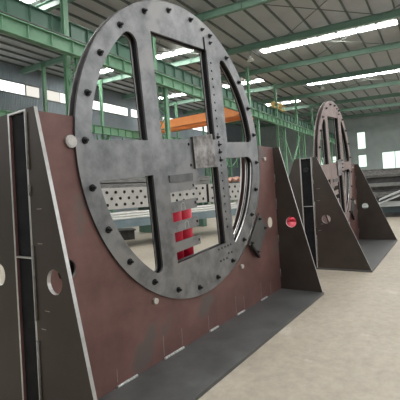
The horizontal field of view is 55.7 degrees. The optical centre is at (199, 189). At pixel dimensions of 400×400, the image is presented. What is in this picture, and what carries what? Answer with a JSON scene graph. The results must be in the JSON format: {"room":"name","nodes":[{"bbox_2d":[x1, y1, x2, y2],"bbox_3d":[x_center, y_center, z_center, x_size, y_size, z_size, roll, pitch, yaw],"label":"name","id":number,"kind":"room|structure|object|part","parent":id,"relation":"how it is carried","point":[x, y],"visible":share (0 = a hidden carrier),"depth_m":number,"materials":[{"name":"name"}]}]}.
{"room":"factory hall","nodes":[
{"label":"factory hall","id":0,"kind":"room"},
{"bbox_2d":[0,62,244,212],"bbox_3d":[-10.132,-4.145,40.669,0.200,13.350,74.000,-4,-1,32],"label":"wall","id":1,"kind":"structure","parent":0,"point":[9,102],"depth_m":39.92,"materials":[{"name":"grey paint"}]},
{"bbox_2d":[0,78,25,95],"bbox_3d":[-16.764,-8.550,30.427,0.090,1.100,5.830,-4,-1,32],"label":"window","id":2,"kind":"structure","parent":1,"relation":"in","point":[7,86],"depth_m":31.91,"materials":[{"name":"glass"}]},
{"bbox_2d":[25,84,39,98],"bbox_3d":[-14.809,-8.631,33.508,0.090,1.100,1.330,-4,-1,32],"label":"window","id":3,"kind":"structure","parent":1,"relation":"in","point":[31,91],"depth_m":33.50,"materials":[{"name":"glass"}]},
{"bbox_2d":[47,89,60,102],"bbox_3d":[-13.738,-8.676,35.197,0.090,1.100,1.730,-4,-1,32],"label":"window","id":4,"kind":"structure","parent":1,"relation":"in","point":[52,96],"depth_m":35.31,"materials":[{"name":"glass"}]},
{"bbox_2d":[60,92,64,103],"bbox_3d":[-12.426,-8.730,37.265,0.090,1.100,3.230,-4,-1,32],"label":"window","id":5,"kind":"structure","parent":1,"relation":"in","point":[62,95],"depth_m":36.15,"materials":[{"name":"glass"}]},
{"bbox_2d":[93,100,127,116],"bbox_3d":[-9.802,-8.840,41.402,0.090,1.100,5.430,-4,-1,32],"label":"window","id":6,"kind":"structure","parent":1,"relation":"in","point":[110,108],"depth_m":41.56,"materials":[{"name":"glass"}]},
{"bbox_2d":[131,108,136,118],"bbox_3d":[-6.589,-8.973,46.467,0.090,1.100,5.430,-4,-1,32],"label":"window","id":7,"kind":"structure","parent":1,"relation":"in","point":[133,111],"depth_m":44.56,"materials":[{"name":"glass"}]},
{"bbox_2d":[190,126,206,132],"bbox_3d":[-0.029,-9.246,56.809,0.090,1.100,5.730,-4,-1,32],"label":"window","id":8,"kind":"structure","parent":1,"relation":"in","point":[205,127],"depth_m":56.97,"materials":[{"name":"glass"}]},
{"bbox_2d":[0,200,399,399],"bbox_3d":[8.884,1.394,28.752,44.000,0.200,74.000,-4,-1,32],"label":"floor","id":9,"kind":"structure","parent":0,"point":[345,345],"depth_m":3.58,"materials":[{"name":"concrete"}]},
{"bbox_2d":[41,63,47,111],"bbox_3d":[-12.098,-3.864,30.552,1.000,12.800,0.400,-4,-1,32],"label":"steel column","id":10,"kind":"structure","parent":9,"relation":"on","point":[43,69],"depth_m":30.75,"materials":[{"name":"green metal"}]},
{"bbox_2d":[20,0,275,73],"bbox_3d":[3.113,-10.383,20.849,43.950,2.418,0.260,-4,-1,32],"label":"rafter","id":11,"kind":"object","parent":10,"relation":"attached to","point":[241,5],"visible":0.48,"depth_m":22.32,"materials":[{"name":"metal"}]},
{"bbox_2d":[60,0,79,114],"bbox_3d":[-5.473,-4.107,16.452,1.000,12.200,0.400,-4,-1,32],"label":"steel column","id":12,"kind":"structure","parent":9,"relation":"on","point":[68,75],"depth_m":16.60,"materials":[{"name":"green metal"}]},
{"bbox_3d":[-5.768,-4.088,16.640,0.200,12.200,0.260,-4,-1,32],"label":"column leg","id":13,"kind":"part","parent":12,"relation":"part of","materials":[{"name":"green paint"}]},
{"bbox_3d":[-5.064,-2.180,16.244,0.200,8.300,0.260,-4,-1,32],"label":"column leg","id":14,"kind":"part","parent":12,"relation":"part of","materials":[{"name":"green paint"}]},
{"bbox_2d":[98,80,114,212],"bbox_3d":[-8.831,-4.000,35.702,1.000,12.800,0.400,-4,-1,32],"label":"steel column","id":15,"kind":"structure","parent":9,"relation":"on","point":[99,81],"depth_m":35.88,"materials":[{"name":"green metal"}]},
{"bbox_3d":[-9.126,-3.981,35.889,0.200,12.800,0.260,-4,-1,32],"label":"column leg","id":16,"kind":"part","parent":15,"relation":"part of","materials":[{"name":"green paint"}]},
{"bbox_2d":[96,8,399,85],"bbox_3d":[6.487,-10.523,26.168,43.950,2.418,0.260,-4,-1,32],"label":"rafter","id":17,"kind":"object","parent":15,"relation":"attached to","point":[395,13],"visible":0.69,"depth_m":26.03,"materials":[{"name":"metal"}]},
{"bbox_2d":[118,227,135,239],"bbox_3d":[-2.716,1.633,13.848,0.600,0.360,1.000,-3,-1,-19],"label":"block","id":18,"kind":"object","parent":9,"relation":"on","point":[126,233],"visible":0.71,"depth_m":13.44,"materials":[{"name":"black metal"}]},
{"bbox_2d":[151,36,170,138],"bbox_3d":[-2.180,-4.244,21.644,1.000,12.200,0.400,-4,-1,32],"label":"steel column","id":19,"kind":"structure","parent":9,"relation":"on","point":[166,120],"depth_m":21.48,"materials":[{"name":"green metal"}]},
{"bbox_3d":[-2.474,-4.225,21.832,0.200,12.200,0.260,-4,-1,32],"label":"column leg","id":20,"kind":"part","parent":19,"relation":"part of","materials":[{"name":"green paint"}]},
{"bbox_3d":[-1.770,-2.317,21.436,0.200,8.300,0.260,-4,-1,32],"label":"column leg","id":21,"kind":"part","parent":19,"relation":"part of","materials":[{"name":"green paint"}]},
{"bbox_2d":[0,0,323,399],"bbox_3d":[-0.088,-0.159,4.093,1.460,3.417,3.907,-4,-1,35],"label":"ring fixture","id":22,"kind":"object","parent":9,"relation":"on","point":[82,317],"visible":1,"depth_m":3.15,"materials":[{"name":"metal"}]},
{"bbox_3d":[-1.143,0.530,2.517,0.182,2.071,0.012,-4,-1,35],"label":"web plate","id":23,"kind":"part","parent":22,"relation":"part of","materials":[{"name":"black metal"}]},
{"bbox_3d":[-0.138,0.482,4.138,0.020,2.083,3.863,-4,-1,35],"label":"plate","id":24,"kind":"part","parent":22,"relation":"part of","materials":[{"name":"brown metal"}]},
{"bbox_3d":[0.028,0.471,4.022,0.020,2.083,3.863,-4,-1,35],"label":"plate","id":25,"kind":"part","parent":22,"relation":"part of","materials":[{"name":"brown metal"}]},
{"bbox_3d":[-0.060,-0.392,3.941,0.020,2.959,2.959,-4,4,35],"label":"ring plate","id":26,"kind":"part","parent":22,"relation":"part of","materials":[{"name":"metal"}]},
{"bbox_3d":[-0.182,-0.110,3.710,0.015,0.076,0.373,-4,4,35],"label":"ledge plate","id":27,"kind":"part","parent":22,"relation":"part of","materials":[{"name":"metal"}]},
{"bbox_3d":[0.356,1.509,3.835,0.619,0.029,3.905,-4,-1,35],"label":"plate","id":28,"kind":"part","parent":22,"relation":"part of","materials":[{"name":"metal"}]},
{"bbox_3d":[0.765,0.606,4.992,0.016,0.500,0.300,-4,-43,35],"label":"clamp plate","id":29,"kind":"part","parent":22,"relation":"part of","materials":[{"name":"metal"}]},
{"bbox_2d":[138,202,206,232],"bbox_3d":[-2.286,1.234,15.873,6.600,1.150,1.200,-3,-1,-38],"label":"storage rack","id":30,"kind":"object","parent":9,"relation":"on","point":[202,222],"visible":0.11,"depth_m":16.24,"materials":[{"name":"green metal"}]},
{"bbox_3d":[-2.206,1.255,15.934,0.200,1.100,1.200,-3,-1,-38],"label":"leg","id":31,"kind":"part","parent":30,"relation":"part of","materials":[{"name":"green paint"}]},
{"bbox_3d":[-0.163,1.153,17.539,0.200,1.100,1.200,-3,-1,-38],"label":"leg","id":32,"kind":"part","parent":30,"relation":"part of","materials":[{"name":"green paint"}]},
{"bbox_3d":[-2.327,0.540,15.880,2.767,0.240,6.422,-4,-1,32],"label":"channel","id":33,"kind":"object","parent":30,"relation":"on","visible":0},
{"bbox_3d":[-2.273,0.298,15.965,2.646,0.240,6.454,-4,-1,32],"label":"channel","id":34,"kind":"object","parent":33,"relation":"on","visible":0},
{"bbox_3d":[-2.220,0.055,16.050,2.524,0.240,6.483,-4,-1,32],"label":"channel","id":35,"kind":"object","parent":34,"relation":"on","visible":0},
{"bbox_2d":[100,181,209,187],"bbox_3d":[-2.167,-0.188,16.134,6.600,0.240,0.600,-3,-1,-42],"label":"channel","id":36,"kind":"object","parent":35,"relation":"on","point":[112,185],"visible":0.26,"depth_m":15.19,"materials":[{"name":"grey metal"}]},
{"bbox_2d":[99,176,210,183],"bbox_3d":[-2.114,-0.430,16.219,6.600,0.240,0.600,-3,-1,-43],"label":"channel","id":37,"kind":"object","parent":36,"relation":"on","point":[202,178],"visible":0.36,"depth_m":15.28,"materials":[{"name":"grey metal"}]},
{"bbox_2d":[113,209,236,227],"bbox_3d":[-0.662,1.255,13.239,7.587,0.860,1.350,-3,-1,-38],"label":"workbench","id":38,"kind":"object","parent":9,"relation":"on","point":[134,222],"visible":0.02,"depth_m":11.58,"materials":[{"name":"paint"}]},
{"bbox_2d":[101,187,148,209],"bbox_3d":[-2.494,0.438,11.518,2.350,0.950,0.500,-3,-1,-38],"label":"perforated panel","id":39,"kind":"object","parent":38,"relation":"on","point":[128,197],"visible":0.6,"depth_m":11.46,"materials":[{"name":"metal"}]},
{"bbox_2d":[112,207,236,219],"bbox_3d":[-0.496,0.773,12.606,6.987,0.068,0.071,-3,-1,-38],"label":"tube","id":40,"kind":"object","parent":38,"relation":"on","point":[195,211],"visible":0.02,"depth_m":11.63,"materials":[{"name":"silver metal"}]},
{"bbox_2d":[111,205,236,217],"bbox_3d":[-0.423,0.694,12.680,6.987,0.068,0.071,-3,-1,-38],"label":"tube","id":41,"kind":"object","parent":40,"relation":"on","point":[148,213],"visible":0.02,"depth_m":11.62,"materials":[{"name":"white metal"}]},
{"bbox_2d":[110,203,237,214],"bbox_3d":[-0.630,0.630,12.536,6.987,0.068,0.070,-3,-1,-38],"label":"tube","id":42,"kind":"object","parent":41,"relation":"on","point":[143,211],"visible":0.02,"depth_m":11.58,"materials":[{"name":"white metal"}]},
{"bbox_2d":[170,184,206,205],"bbox_3d":[-0.700,0.347,12.914,2.000,0.950,0.500,-3,-1,-38],"label":"perforated panel","id":43,"kind":"object","parent":38,"relation":"on","point":[200,193],"visible":0.49,"depth_m":13.03,"materials":[{"name":"metal"}]},
{"bbox_2d":[204,183,239,204],"bbox_3d":[1.194,0.252,14.386,2.600,0.950,0.500,-3,-1,-38],"label":"perforated panel","id":44,"kind":"object","parent":38,"relation":"on","point":[234,188],"visible":0.28,"depth_m":14.04,"materials":[{"name":"metal"}]},
{"bbox_2d":[228,176,239,182],"bbox_3d":[1.433,-0.370,14.608,1.918,0.254,0.620,-3,-1,-38],"label":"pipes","id":45,"kind":"object","parent":44,"relation":"on","point":[230,179],"visible":0.23,"depth_m":14.27,"materials":[{"name":"orange metal"}]},
{"bbox_2d":[174,102,178,137],"bbox_3d":[-2.297,-4.272,46.001,1.000,12.800,0.400,-4,-1,32],"label":"steel column","id":46,"kind":"structure","parent":9,"relation":"on","point":[176,111],"depth_m":46.20,"materials":[{"name":"green metal"}]},
{"bbox_2d":[159,64,399,107],"bbox_3d":[12.967,-10.793,36.383,43.950,2.418,0.260,-4,-1,32],"label":"rafter","id":47,"kind":"object","parent":46,"relation":"attached to","point":[395,66],"visible":0.67,"depth_m":37.30,"materials":[{"name":"metal"}]},
{"bbox_2d":[173,211,183,259],"bbox_3d":[-0.234,0.855,3.874,0.164,1.345,0.164,-4,-1,35],"label":"gas cylinder","id":48,"kind":"object","parent":9,"relation":"on","point":[177,216],"visible":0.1,"depth_m":3.81,"materials":[{"name":"paint"}]},
{"bbox_2d":[182,209,193,256],"bbox_3d":[-0.137,0.851,4.014,0.164,1.345,0.164,-4,-1,35],"label":"gas cylinder","id":49,"kind":"object","parent":9,"relation":"on","point":[187,233],"visible":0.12,"depth_m":3.94,"materials":[{"name":"paint"}]},
{"bbox_2d":[201,110,212,203],"bbox_3d":[0.969,-4.408,51.151,1.000,12.800,0.400,-4,-1,32],"label":"steel column","id":50,"kind":"structure","parent":9,"relation":"on","point":[203,130],"depth_m":51.23,"materials":[{"name":"green metal"}]},
{"bbox_3d":[0.674,-4.388,51.338,0.200,12.800,0.260,-4,-1,32],"label":"column leg","id":51,"kind":"part","parent":50,"relation":"part of","materials":[{"name":"green paint"}]},
{"bbox_3d":[1.402,-2.081,50.938,0.200,8.100,0.260,-4,-1,32],"label":"column leg","id":52,"kind":"part","parent":50,"relation":"part of","materials":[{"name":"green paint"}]},
{"bbox_2d":[183,80,399,114],"bbox_3d":[16.233,-10.929,41.533,43.950,2.418,0.260,-4,-1,32],"label":"rafter","id":53,"kind":"object","parent":50,"relation":"attached to","point":[396,82],"visible":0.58,"depth_m":42.63,"materials":[{"name":"metal"}]},
{"bbox_2d":[226,158,234,201],"bbox_3d":[4.236,-4.544,56.301,1.000,12.800,0.400,-4,-1,32],"label":"steel column","id":54,"kind":"structure","parent":9,"relation":"on","point":[230,160],"depth_m":56.11,"materials":[{"name":"green metal"}]},
{"bbox_3d":[4.669,-2.217,56.087,0.200,8.100,0.260,-4,-1,32],"label":"column leg","id":55,"kind":"part","parent":54,"relation":"part of","materials":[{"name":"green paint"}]},
{"bbox_2d":[282,92,399,110],"bbox_3d":[19.500,-11.065,46.683,43.950,2.418,0.260,-4,-1,32],"label":"rafter","id":56,"kind":"object","parent":54,"relation":"attached to","point":[397,94],"visible":0.52,"depth_m":47.01,"materials":[{"name":"green metal"}]},
{"bbox_2d":[245,66,260,145],"bbox_3d":[4.729,-4.531,32.535,1.000,12.200,0.400,-4,-1,32],"label":"steel column","id":57,"kind":"structure","parent":9,"relation":"on","point":[257,121],"depth_m":32.62,"materials":[{"name":"green metal"}]},
{"bbox_3d":[4.434,-4.512,32.722,0.200,12.200,0.260,-4,-1,32],"label":"column leg","id":58,"kind":"part","parent":57,"relation":"part of","materials":[{"name":"green paint"}]},
{"bbox_3d":[5.138,-2.604,32.326,0.200,8.300,0.260,-4,-1,32],"label":"column leg","id":59,"kind":"part","parent":57,"relation":"part of","materials":[{"name":"green paint"}]},
{"bbox_2d":[273,83,288,177],"bbox_3d":[8.210,-4.676,38.022,1.000,12.200,0.400,-4,-1,32],"label":"steel column","id":60,"kind":"structure","parent":9,"relation":"on","point":[284,143],"depth_m":38.05,"materials":[{"name":"green metal"}]},
{"bbox_3d":[7.915,-4.657,38.210,0.200,12.200,0.260,-4,-1,32],"label":"column leg","id":61,"kind":"part","parent":60,"relation":"part of","materials":[{"name":"green paint"}]},
{"bbox_3d":[8.619,-2.749,37.813,0.200,8.300,0.260,-4,-1,32],"label":"column leg","id":62,"kind":"part","parent":60,"relation":"part of","materials":[{"name":"green paint"}]},
{"bbox_2d":[281,129,300,164],"bbox_3d":[10.046,-2.651,40.701,0.140,7.091,6.106,-4,-1,32],"label":"brace","id":63,"kind":"object","parent":60,"relation":"attached to","point":[292,160],"visible":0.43,"depth_m":40.90,"materials":[{"name":"green paint"}]},
{"bbox_2d":[287,217,295,226],"bbox_3d":[1.568,0.893,6.254,0.230,1.170,0.230,-4,-1,32],"label":"gas cylinder","id":64,"kind":"object","parent":9,"relation":"on","point":[291,221],"visible":0.08,"depth_m":6.17,"materials":[{"name":"red paint"}]},
{"bbox_2d":[294,95,305,158],"bbox_3d":[11.637,-4.819,43.425,1.000,12.200,0.400,-4,-1,32],"label":"steel column","id":65,"kind":"structure","parent":9,"relation":"on","point":[295,98],"depth_m":43.56,"materials":[{"name":"green metal"}]},
{"bbox_3d":[11.342,-4.799,43.613,0.200,12.200,0.260,-4,-1,32],"label":"column leg","id":66,"kind":"part","parent":65,"relation":"part of","materials":[{"name":"green paint"}]},
{"bbox_3d":[12.046,-2.892,43.217,0.200,8.300,0.260,-4,-1,32],"label":"column leg","id":67,"kind":"part","parent":65,"relation":"part of","materials":[{"name":"green paint"}]},
{"bbox_2d":[310,104,321,164],"bbox_3d":[15.118,-4.964,48.913,1.000,12.200,0.400,-4,-1,32],"label":"steel column","id":68,"kind":"structure","parent":9,"relation":"on","point":[311,107],"depth_m":49.11,"materials":[{"name":"green metal"}]},
{"bbox_3d":[14.823,-4.944,49.100,0.200,12.200,0.260,-4,-1,32],"label":"column leg","id":69,"kind":"part","parent":68,"relation":"part of","materials":[{"name":"green paint"}]},
{"bbox_2d":[330,143,334,187],"bbox_3d":[18.545,-5.106,54.316,1.000,12.200,0.400,-4,-1,32],"label":"steel column","id":70,"kind":"structure","parent":9,"relation":"on","point":[331,153],"depth_m":54.12,"materials":[{"name":"green metal"}]},
{"bbox_2d":[289,101,397,272],"bbox_3d":[3.013,-0.268,8.573,2.044,3.367,3.913,-4,-1,33],"label":"ring fixture","id":71,"kind":"object","parent":9,"relation":"on","point":[342,235],"visible":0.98,"depth_m":7.22,"materials":[{"name":"metal"}]},
{"bbox_3d":[2.007,0.432,6.966,0.182,1.993,0.012,-4,-1,33],"label":"web plate","id":72,"kind":"part","parent":71,"relation":"part of","materials":[{"name":"black metal"}]},
{"bbox_3d":[2.964,0.388,8.617,0.020,2.005,3.863,-4,-1,33],"label":"plate","id":73,"kind":"part","parent":71,"relation":"part of","materials":[{"name":"brown metal"}]},
{"bbox_3d":[3.049,-0.476,8.424,0.020,2.959,2.959,-4,4,33],"label":"ring plate","id":74,"kind":"part","parent":71,"relation":"part of","materials":[{"name":"metal"}]},
{"bbox_3d":[3.132,0.377,8.507,0.020,2.005,3.863,-4,-1,33],"label":"plate","id":75,"kind":"part","parent":71,"relation":"part of","materials":[{"name":"brown metal"}]},
{"bbox_3d":[3.838,0.474,9.498,0.016,0.500,0.300,-4,-43,33],"label":"clamp plate","id":76,"kind":"part","parent":71,"relation":"part of","materials":[{"name":"metal"}]},
{"bbox_3d":[3.586,1.367,8.249,0.911,0.029,3.905,-4,-1,33],"label":"plate","id":77,"kind":"part","parent":71,"relation":"part of","materials":[{"name":"metal"}]},
{"bbox_2d":[384,212,399,216],"bbox_3d":[9.603,1.042,16.555,5.125,0.152,1.014,-4,-1,15],"label":"steel plate","id":78,"kind":"object","parent":9,"relation":"on","point":[393,214],"visible":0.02,"depth_m":16.41,"materials":[{"name":"grey metal"}]},
{"bbox_2d":[364,206,399,212],"bbox_3d":[9.266,0.827,16.810,5.000,0.300,0.700,-4,-1,16],"label":"steel beam","id":79,"kind":"structure","parent":78,"relation":"on","point":[390,209],"depth_m":16.75,"materials":[{"name":"metal"}]},
{"bbox_2d":[362,201,399,207],"bbox_3d":[9.140,0.579,16.381,5.121,0.192,1.030,-4,-1,16],"label":"steel plate","id":80,"kind":"object","parent":79,"relation":"on","point":[388,203],"visible":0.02,"depth_m":16.22,"materials":[{"name":"grey metal"}]},
{"bbox_2d":[376,196,399,201],"bbox_3d":[9.280,0.364,16.541,5.400,0.200,0.700,-4,-1,15],"label":"steel beam","id":81,"kind":"structure","parent":80,"relation":"on","point":[377,198],"depth_m":16.51,"materials":[{"name":"grey metal"}]},
{"bbox_2d":[373,191,399,196],"bbox_3d":[9.534,0.139,16.586,5.766,0.212,1.002,-4,-1,14],"label":"steel plate","id":82,"kind":"object","parent":81,"relation":"on","point":[377,194],"visible":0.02,"depth_m":16.48,"materials":[{"name":"grey metal"}]},
{"bbox_2d":[370,185,399,191],"bbox_3d":[9.519,-0.094,16.618,5.442,0.232,1.017,-4,-1,16],"label":"steel plate","id":83,"kind":"object","parent":82,"relation":"on","point":[381,188],"visible":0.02,"depth_m":16.54,"materials":[{"name":"grey metal"}]},
{"bbox_2d":[369,182,399,186],"bbox_3d":[9.533,-0.291,16.436,5.949,0.132,1.035,-4,-1,14],"label":"steel plate","id":84,"kind":"object","parent":83,"relation":"on","point":[396,183],"visible":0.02,"depth_m":16.32,"materials":[{"name":"grey metal"}]},
{"bbox_2d":[366,176,399,183],"bbox_3d":[9.709,-0.508,16.565,6.200,0.260,0.700,-4,-1,16],"label":"steel beam","id":85,"kind":"structure","parent":84,"relation":"on","point":[393,178],"depth_m":16.72,"materials":[{"name":"grey metal"}]},
{"bbox_2d":[364,173,399,177],"bbox_3d":[9.779,-0.714,16.500,6.348,0.132,1.049,-4,-1,14],"label":"steel plate","id":86,"kind":"object","parent":85,"relation":"on","point":[388,174],"visible":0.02,"depth_m":16.49,"materials":[{"name":"grey metal"}]},
{"bbox_2d":[362,168,399,174],"bbox_3d":[9.660,-0.893,16.667,6.100,0.220,0.700,-4,-1,14],"label":"steel beam","id":87,"kind":"structure","parent":86,"relation":"on","point":[387,170],"depth_m":16.75,"materials":[{"name":"grey metal"}]},
{"bbox_2d":[379,194,399,204],"bbox_3d":[8.492,0.319,15.749,1.955,0.589,0.234,-4,-1,25],"label":"strip","id":88,"kind":"object","parent":80,"relation":"on","point":[393,197],"visible":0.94,"depth_m":15.95,"materials":[{"name":"grey metal"}]},
{"bbox_2d":[379,190,399,200],"bbox_3d":[8.547,0.157,15.852,1.955,0.589,0.234,-4,-1,25],"label":"strip","id":89,"kind":"object","parent":80,"relation":"on","point":[396,192],"visible":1,"depth_m":16.06,"materials":[{"name":"grey metal"}]},
{"bbox_3d":[7.503,-4.680,61.450,1.000,12.800,0.400,-4,-1,32],"label":"steel column","id":90,"kind":"structure","parent":9,"relation":"on","visible":0},
{"bbox_2d":[225,102,399,124],"bbox_3d":[22.767,-11.201,51.832,43.950,2.418,0.260,-4,-1,32],"label":"rafter","id":91,"kind":"object","parent":90,"relation":"attached to","point":[394,103],"visible":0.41,"depth_m":52.63,"materials":[{"name":"green metal"}]},
{"bbox_3d":[21.973,-5.249,59.719,1.000,12.200,0.400,-4,-1,32],"label":"steel column","id":92,"kind":"structure","parent":9,"relation":"on","visible":0},
{"bbox_2d":[254,110,399,127],"bbox_3d":[26.034,-11.337,56.982,43.950,2.418,0.260,-4,-1,32],"label":"rafter","id":93,"kind":"object","parent":92,"relation":"attached to","point":[391,111],"visible":0.61,"depth_m":58.05,"materials":[{"name":"metal"}]},
{"bbox_3d":[-15.418,-3.726,25.318,1.000,12.800,0.400,-4,-1,32],"label":"steel column","id":94,"kind":"structure","parent":9,"relation":"on","visible":0},
{"bbox_2d":[0,109,239,166],"bbox_3d":[-1.147,-4.588,46.685,0.340,3.030,53.800,-4,-1,32],"label":"girder","id":95,"kind":"object","parent":94,"relation":"attached to","point":[97,129],"visible":0.16,"depth_m":35.94,"materials":[{"name":"metal"}]},
{"bbox_2d":[160,107,253,133],"bbox_3d":[-0.543,-6.886,37.179,11.300,1.280,3.100,-4,-1,32],"label":"crane","id":96,"kind":"object","parent":95,"relation":"on","point":[198,120],"visible":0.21,"depth_m":36.19,"materials":[{"name":"orange paint"}]},
{"bbox_3d":[-5.564,-4.136,40.851,1.000,12.800,0.400,-4,-1,32],"label":"steel column","id":97,"kind":"structure","parent":9,"relation":"on","visible":0},
{"bbox_2d":[121,41,399,99],"bbox_3d":[9.700,-10.657,31.233,43.950,2.418,0.260,-4,-1,32],"label":"rafter","id":98,"kind":"object","parent":97,"relation":"attached to","point":[384,47],"visible":0.6,"depth_m":31.27,"materials":[{"name":"metal"}]},
{"bbox_3d":[-8.981,-3.961,10.923,1.000,12.200,0.400,-4,-1,32],"label":"steel column","id":99,"kind":"structure","parent":9,"relation":"on","visible":0},
{"bbox_2d":[0,0,334,138],"bbox_3d":[6.060,-7.526,36.113,0.340,1.100,63.800,-4,-1,32],"label":"girder","id":100,"kind":"object","parent":99,"relation":"attached to","point":[19,8],"visible":0.38,"depth_m":18.14,"materials":[{"name":"green metal"}]},
{"bbox_2d":[270,101,284,111],"bbox_3d":[7.878,-8.562,39.078,0.700,0.800,3.200,-4,-1,32],"label":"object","id":101,"kind":"object","parent":100,"relation":"on","point":[272,103],"visible":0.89,"depth_m":38.74,"materials":[{"name":"yellow paint"}]},
{"bbox_3d":[7.927,-8.644,39.163,0.560,0.640,2.000,-4,-1,32],"label":"motor","id":102,"kind":"part","parent":101,"relation":"part of","materials":[{"name":"yellow paint"}]},
{"bbox_2d":[0,12,342,145],"bbox_3d":[7.211,-6.364,35.413,0.340,0.570,63.800,-4,-1,32],"label":"girder","id":103,"kind":"object","parent":99,"relation":"attached to","point":[11,26],"visible":0.61,"depth_m":17.28,"materials":[{"name":"green metal"}]},
{"bbox_2d":[0,10,333,138],"bbox_3d":[7.180,-6.718,35.364,0.060,0.140,63.700,-4,-1,32],"label":"rail","id":104,"kind":"object","parent":103,"relation":"on","point":[0,10],"visible":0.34,"depth_m":16.19,"materials":[{"name":"metal"}]},
{"bbox_2d":[0,0,399,125],"bbox_3d":[8.068,-11.044,28.941,44.200,2.206,74.000,-4,-1,32],"label":"ceiling","id":105,"kind":"structure","parent":0,"point":[277,18],"depth_m":28.95,"materials":[{"name":"metal"}]},
{"bbox_2d":[36,0,74,11],"bbox_3d":[-0.154,-10.247,15.700,43.950,2.418,0.260,-4,-1,32],"label":"skylight","id":106,"kind":"object","parent":105,"relation":"attached to","point":[48,5],"visible":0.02,"depth_m":20.80,"materials":[{"name":"white glass"}]},
{"bbox_2d":[100,48,193,72],"bbox_3d":[-5.400,-10.792,32.280,13.500,0.638,0.700,-4,-1,32],"label":"window","id":107,"kind":"structure","parent":105,"relation":"attached to","point":[185,50],"depth_m":30.36,"materials":[{"name":"white glass"}]},
{"bbox_3d":[-3.256,-10.453,28.619,6.026,0.345,6.225,-4,-1,32],"label":"brace rod","id":108,"kind":"part","parent":105,"relation":"part of","materials":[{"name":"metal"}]},
{"bbox_2d":[159,79,262,98],"bbox_3d":[0.812,-11.050,42.073,13.500,0.638,0.700,-4,-1,32],"label":"window","id":109,"kind":"structure","parent":105,"relation":"attached to","point":[260,80],"depth_m":40.66,"materials":[{"name":"white glass"}]},
{"bbox_3d":[6.886,-10.579,22.182,6.226,0.354,6.226,-4,-1,32],"label":"brace rod","id":110,"kind":"part","parent":105,"relation":"part of","materials":[{"name":"metal"}]},
{"bbox_2d":[260,20,397,52],"bbox_3d":[9.016,-11.030,27.630,9.600,0.462,0.680,-4,-1,32],"label":"window","id":111,"kind":"structure","parent":105,"relation":"attached to","point":[390,23],"depth_m":27.26,"materials":[{"name":"white glass"}]},
{"bbox_3d":[10.179,-10.716,27.374,6.225,0.354,5.926,-4,-1,32],"label":"brace rod","id":112,"kind":"part","parent":105,"relation":"part of","materials":[{"name":"metal"}]},
{"bbox_2d":[308,69,399,85],"bbox_3d":[15.710,-11.309,38.183,9.600,0.462,0.680,-4,-1,32],"label":"window","id":113,"kind":"structure","parent":105,"relation":"attached to","point":[399,69],"depth_m":37.92,"materials":[{"name":"white glass"}]},
{"bbox_3d":[16.686,-10.987,37.632,6.225,0.354,6.026,-4,-1,32],"label":"brace rod","id":114,"kind":"part","parent":105,"relation":"part of","materials":[{"name":"metal"}]},
{"bbox_2d":[255,113,399,186],"bbox_3d":[28.355,-6.195,60.147,44.000,13.350,0.200,-4,-1,32],"label":"wall","id":115,"kind":"structure","parent":0,"point":[386,137],"depth_m":61.38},
{"bbox_2d":[261,123,399,142],"bbox_3d":[28.050,-9.910,60.052,44.000,0.160,0.120,-4,-1,32],"label":"trim","id":116,"kind":"structure","parent":115,"relation":"attached to","point":[398,123],"depth_m":61.49,"materials":[{"name":"metal"}]},
{"bbox_2d":[284,148,399,159],"bbox_3d":[28.270,-6.167,60.011,44.000,0.160,0.120,-4,-1,32],"label":"trim","id":117,"kind":"structure","parent":115,"relation":"attached to","point":[392,148],"depth_m":60.91,"materials":[{"name":"grey metal"}]},
{"bbox_2d":[357,131,365,149],"bbox_3d":[26.168,-7.907,61.317,1.330,2.830,0.090,-4,-1,32],"label":"window","id":118,"kind":"structure","parent":115,"relation":"in","point":[361,136],"depth_m":61.32,"materials":[{"name":"white glass"}]},
{"bbox_2d":[358,154,367,167],"bbox_3d":[26.363,-4.588,61.281,1.330,2.080,0.090,-4,-1,32],"label":"window","id":119,"kind":"structure","parent":115,"relation":"in","point":[362,159],"depth_m":61.29,"materials":[{"name":"white glass"}]},
{"bbox_2d":[382,150,399,168],"bbox_3d":[31.125,-4.500,58.262,5.580,3.080,0.090,-4,-1,32],"label":"window","id":120,"kind":"structure","parent":115,"relation":"in","point":[390,159],"depth_m":59.08,"materials":[{"name":"white glass"}]}
]}

